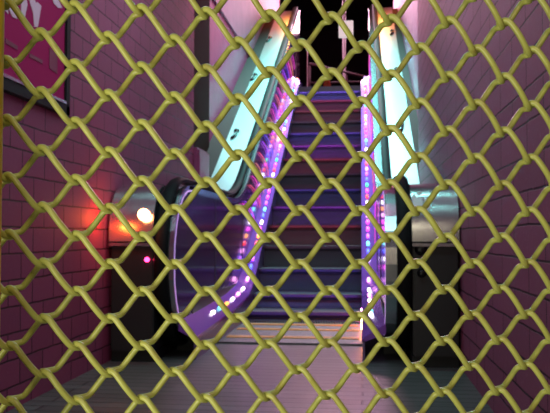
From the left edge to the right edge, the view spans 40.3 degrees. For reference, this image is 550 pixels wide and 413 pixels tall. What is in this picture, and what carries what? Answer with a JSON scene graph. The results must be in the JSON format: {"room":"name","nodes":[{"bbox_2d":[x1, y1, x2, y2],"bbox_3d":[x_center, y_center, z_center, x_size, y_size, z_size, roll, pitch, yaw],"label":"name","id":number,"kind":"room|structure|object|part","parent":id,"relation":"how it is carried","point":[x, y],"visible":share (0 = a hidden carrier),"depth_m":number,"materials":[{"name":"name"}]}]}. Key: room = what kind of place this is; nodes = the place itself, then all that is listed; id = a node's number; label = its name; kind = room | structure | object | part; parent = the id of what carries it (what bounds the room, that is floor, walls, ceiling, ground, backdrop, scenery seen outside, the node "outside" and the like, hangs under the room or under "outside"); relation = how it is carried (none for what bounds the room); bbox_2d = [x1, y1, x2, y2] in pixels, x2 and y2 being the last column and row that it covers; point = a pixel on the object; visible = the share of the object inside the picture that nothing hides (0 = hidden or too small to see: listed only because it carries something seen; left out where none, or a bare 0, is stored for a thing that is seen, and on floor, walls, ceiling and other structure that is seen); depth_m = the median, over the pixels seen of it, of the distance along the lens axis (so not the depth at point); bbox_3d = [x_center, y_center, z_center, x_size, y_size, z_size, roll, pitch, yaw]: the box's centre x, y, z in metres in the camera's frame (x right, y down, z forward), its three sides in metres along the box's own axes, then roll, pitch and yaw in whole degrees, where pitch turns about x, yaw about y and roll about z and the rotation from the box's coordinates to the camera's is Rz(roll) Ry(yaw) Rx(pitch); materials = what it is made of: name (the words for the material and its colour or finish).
{"room":"escalator entrance","nodes":[
{"label":"escalator entrance","id":0,"kind":"room"},
{"bbox_2d":[0,0,193,412],"bbox_3d":[-1.121,-0.630,3.816,0.300,2.950,5.030,0,-2,7],"label":"wall","id":1,"kind":"structure","parent":0,"point":[142,40],"depth_m":3.78,"materials":[{"name":"paint"}]},
{"bbox_2d":[3,0,70,116],"bbox_3d":[-1.052,-1.041,3.018,0.024,1.190,1.170,0,-2,7],"label":"poster","id":2,"kind":"object","parent":1,"relation":"attached to","point":[41,66],"visible":0.66,"depth_m":3.26,"materials":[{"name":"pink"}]},
{"bbox_2d":[194,147,208,179],"bbox_3d":[-0.694,0.227,6.499,0.165,1.440,0.440,0,-2,7],"label":"trim","id":3,"kind":"structure","parent":1,"relation":"attached to","point":[201,158],"depth_m":6.39,"materials":[{"name":"pink paint"}]},
{"bbox_2d":[209,0,279,142],"bbox_3d":[-0.449,-1.985,10.957,0.325,6.200,6.500,0,-2,7],"label":"wall","id":4,"kind":"structure","parent":0,"point":[230,70],"depth_m":8.94,"materials":[{"name":"pink paint"}]},
{"bbox_2d":[194,0,209,151],"bbox_3d":[-0.856,-2.133,7.056,0.215,6.200,1.350,0,-2,7],"label":"trim","id":5,"kind":"structure","parent":4,"relation":"attached to","point":[202,31],"depth_m":7.34,"materials":[{"name":"black paint"}]},
{"bbox_2d":[6,279,493,412],"bbox_3d":[0.298,0.940,4.715,2.900,0.120,14.500,0,-2,7],"label":"floor","id":6,"kind":"structure","parent":0,"point":[267,370],"depth_m":3.52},
{"bbox_2d":[0,0,549,412],"bbox_3d":[-0.435,-0.295,0.658,2.045,2.040,0.103,0,-2,-7],"label":"wire fence","id":7,"kind":"object","parent":6,"relation":"on","point":[40,92],"visible":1,"depth_m":0.72,"materials":[{"name":"yellow metal"}]},
{"bbox_3d":[-0.262,-0.295,0.654,0.052,2.040,0.052,0,-2,7],"label":"post","id":8,"kind":"part","parent":7,"relation":"part of","materials":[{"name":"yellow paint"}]},
{"bbox_2d":[108,4,458,367],"bbox_3d":[0.474,-1.252,8.318,2.160,4.535,8.613,0,-2,7],"label":"escalator","id":9,"kind":"object","parent":6,"relation":"on","point":[175,238],"visible":0.76,"depth_m":6.33,"materials":[{"name":"black"}]},
{"bbox_3d":[-0.755,0.518,4.415,0.242,0.580,0.570,0,-2,7],"label":"box panel","id":10,"kind":"part","parent":9,"relation":"part of","materials":[{"name":"grey metal"}]},
{"bbox_2d":[108,186,178,245],"bbox_3d":[-0.658,0.088,5.265,0.250,0.345,2.393,0,-2,7],"label":"hood","id":11,"kind":"object","parent":9,"relation":"attached to","point":[142,210],"depth_m":4.14,"materials":[{"name":"silver metal"}]},
{"bbox_2d":[174,190,191,312],"bbox_3d":[-0.527,0.322,4.373,0.009,0.869,0.505,0,-2,7],"label":"light","id":12,"kind":"object","parent":9,"relation":"attached to","point":[182,232],"depth_m":4.32,"materials":[{"name":"purple"}]},
{"bbox_3d":[-0.140,-1.258,8.332,0.076,4.522,8.448,0,-2,7],"label":"handrail","id":13,"kind":"part","parent":9,"relation":"part of","materials":[{"name":"black rubber"}]},
{"bbox_3d":[-0.417,-0.758,7.836,0.061,0.141,0.213,0,-2,11],"label":"anti slide knob","id":14,"kind":"part","parent":9,"relation":"part of","materials":[{"name":"black metal"}]},
{"bbox_3d":[-0.085,-1.262,8.357,0.020,4.357,8.375,0,-2,7],"label":"balustrade panel","id":15,"kind":"part","parent":9,"relation":"part of","materials":[{"name":"glass"}]},
{"bbox_3d":[0.000,-0.518,8.160,0.012,3.056,7.840,0,-2,7],"label":"skirt panel","id":16,"kind":"part","parent":9,"relation":"part of","materials":[{"name":"purple metal"}]},
{"bbox_3d":[-0.265,-1.641,9.504,0.061,0.141,0.213,0,-2,11],"label":"anti slide knob","id":17,"kind":"part","parent":9,"relation":"part of","materials":[{"name":"black"}]},
{"bbox_3d":[0.160,0.900,5.387,0.950,0.012,1.200,0,-2,7],"label":"landing plate","id":18,"kind":"part","parent":9,"relation":"part of","materials":[{"name":"grey metal"}]},
{"bbox_3d":[0.851,-1.730,11.457,0.970,0.130,0.430,0,-2,7],"label":"plate","id":19,"kind":"part","parent":9,"relation":"part of","materials":[{"name":"grey metal"}]},
{"bbox_3d":[0.936,-0.522,8.051,0.012,3.056,7.840,0,-2,7],"label":"skirt panel","id":20,"kind":"part","parent":9,"relation":"part of","materials":[{"name":"grey metal"}]},
{"bbox_3d":[1.085,-1.267,8.221,0.020,4.357,8.375,0,-2,7],"label":"balustrade panel","id":21,"kind":"part","parent":9,"relation":"part of","materials":[{"name":"glass"}]},
{"bbox_2d":[383,190,385,302],"bbox_3d":[0.619,0.317,4.240,0.009,0.869,0.505,0,-2,7],"label":"light","id":22,"kind":"object","parent":9,"relation":"attached to","point":[384,191],"depth_m":4.21,"materials":[{"name":"purple"}]},
{"bbox_3d":[1.165,-1.264,8.181,0.076,4.522,8.448,0,-2,7],"label":"handrail","id":23,"kind":"part","parent":9,"relation":"part of","materials":[{"name":"black rubber"}]},
{"bbox_2d":[415,247,426,254],"bbox_3d":[0.768,0.225,3.945,0.065,0.065,0.034,0,-2,7],"label":"switch","id":24,"kind":"object","parent":9,"relation":"attached to","point":[418,250],"depth_m":3.93,"materials":[{"name":"black"}]},
{"bbox_2d":[417,268,426,277],"bbox_3d":[0.772,0.350,3.940,0.050,0.050,0.034,0,-2,7],"label":"switch","id":25,"kind":"object","parent":9,"relation":"attached to","point":[421,273],"depth_m":3.94,"materials":[{"name":"black plastic"}]},
{"bbox_3d":[0.878,0.511,4.226,0.235,0.580,0.570,0,-2,7],"label":"box panel","id":26,"kind":"part","parent":9,"relation":"part of","materials":[{"name":"grey metal"}]},
{"bbox_2d":[409,184,458,246],"bbox_3d":[0.976,0.081,5.093,0.243,0.345,2.358,0,-2,7],"label":"hood","id":27,"kind":"object","parent":9,"relation":"attached to","point":[444,209],"depth_m":3.95,"materials":[{"name":"silver metal"}]},
{"bbox_2d":[299,29,368,86],"bbox_3d":[2.320,-3.011,20.145,12.000,3.450,0.300,0,-2,7],"label":"wall","id":28,"kind":"structure","parent":0,"point":[327,44],"depth_m":20.13,"materials":[{"name":"black"}]},
{"bbox_2d":[280,0,392,30],"bbox_3d":[1.485,-5.109,13.018,12.000,0.200,14.800,0,-2,7],"label":"ceiling","id":29,"kind":"structure","parent":0,"point":[310,17],"depth_m":18.47,"materials":[{"name":"black"}]},
{"bbox_2d":[393,0,417,115],"bbox_3d":[1.948,-2.007,10.378,0.300,6.200,7.100,0,-2,7],"label":"wall","id":30,"kind":"structure","parent":0,"point":[409,18],"depth_m":8.83,"materials":[{"name":"paint"}]},
{"bbox_2d":[418,0,549,412],"bbox_3d":[1.122,-0.851,3.942,0.300,3.400,5.780,0,-2,7],"label":"wall","id":31,"kind":"structure","parent":0,"point":[448,101],"depth_m":2.90,"materials":[{"name":"paint"}]},
{"bbox_3d":[1.820,-1.511,15.774,12.000,0.220,8.380,0,-2,7],"label":"floor","id":32,"kind":"structure","parent":0,"visible":0},
{"bbox_2d":[306,50,307,86],"bbox_3d":[0.561,-2.307,13.018,0.120,1.160,0.114,0,-2,7],"label":"light pole","id":33,"kind":"object","parent":32,"relation":"on","point":[306,50],"visible":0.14,"depth_m":13.01,"materials":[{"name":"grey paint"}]},
{"bbox_3d":[0.561,-2.216,13.015,0.120,0.980,0.114,0,-2,7],"label":"stem","id":34,"kind":"part","parent":33,"relation":"part of","materials":[{"name":"grey paint"}]},
{"bbox_2d":[323,80,330,85],"bbox_3d":[0.873,-1.981,12.567,0.300,0.475,0.300,0,-2,7],"label":"traffic cone","id":35,"kind":"object","parent":32,"relation":"on","point":[327,82],"visible":0.02,"depth_m":12.52,"materials":[{"name":"orange"}]},
{"bbox_2d":[308,63,366,86],"bbox_3d":[1.321,-2.179,13.731,1.485,0.959,0.040,0,-2,7],"label":"landing railing","id":36,"kind":"object","parent":32,"relation":"on","point":[313,64],"visible":0.26,"depth_m":13.74,"materials":[{"name":"grey metal"}]},
{"bbox_3d":[1.319,-2.279,13.736,1.480,0.028,0.028,0,-2,7],"label":"rail","id":37,"kind":"part","parent":36,"relation":"part of","materials":[{"name":"grey metal"}]},
{"bbox_3d":[1.344,-2.449,13.739,1.440,0.419,0.040,0,-2,7],"label":"sloping rail","id":38,"kind":"part","parent":36,"relation":"part of","materials":[{"name":"grey metal"}]},
{"bbox_2d":[342,0,345,77],"bbox_3d":[1.299,-3.322,14.080,0.200,3.270,0.195,0,-2,7],"label":"pole","id":39,"kind":"object","parent":32,"relation":"on","point":[343,1],"visible":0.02,"depth_m":14.04,"materials":[{"name":"grey metal"}]},
{"bbox_2d":[339,20,352,37],"bbox_3d":[1.327,-3.309,14.018,0.270,0.320,0.055,0,-2,7],"label":"sign","id":40,"kind":"object","parent":39,"relation":"attached to","point":[349,24],"visible":0.52,"depth_m":13.99,"materials":[{"name":"white"}]}
]}

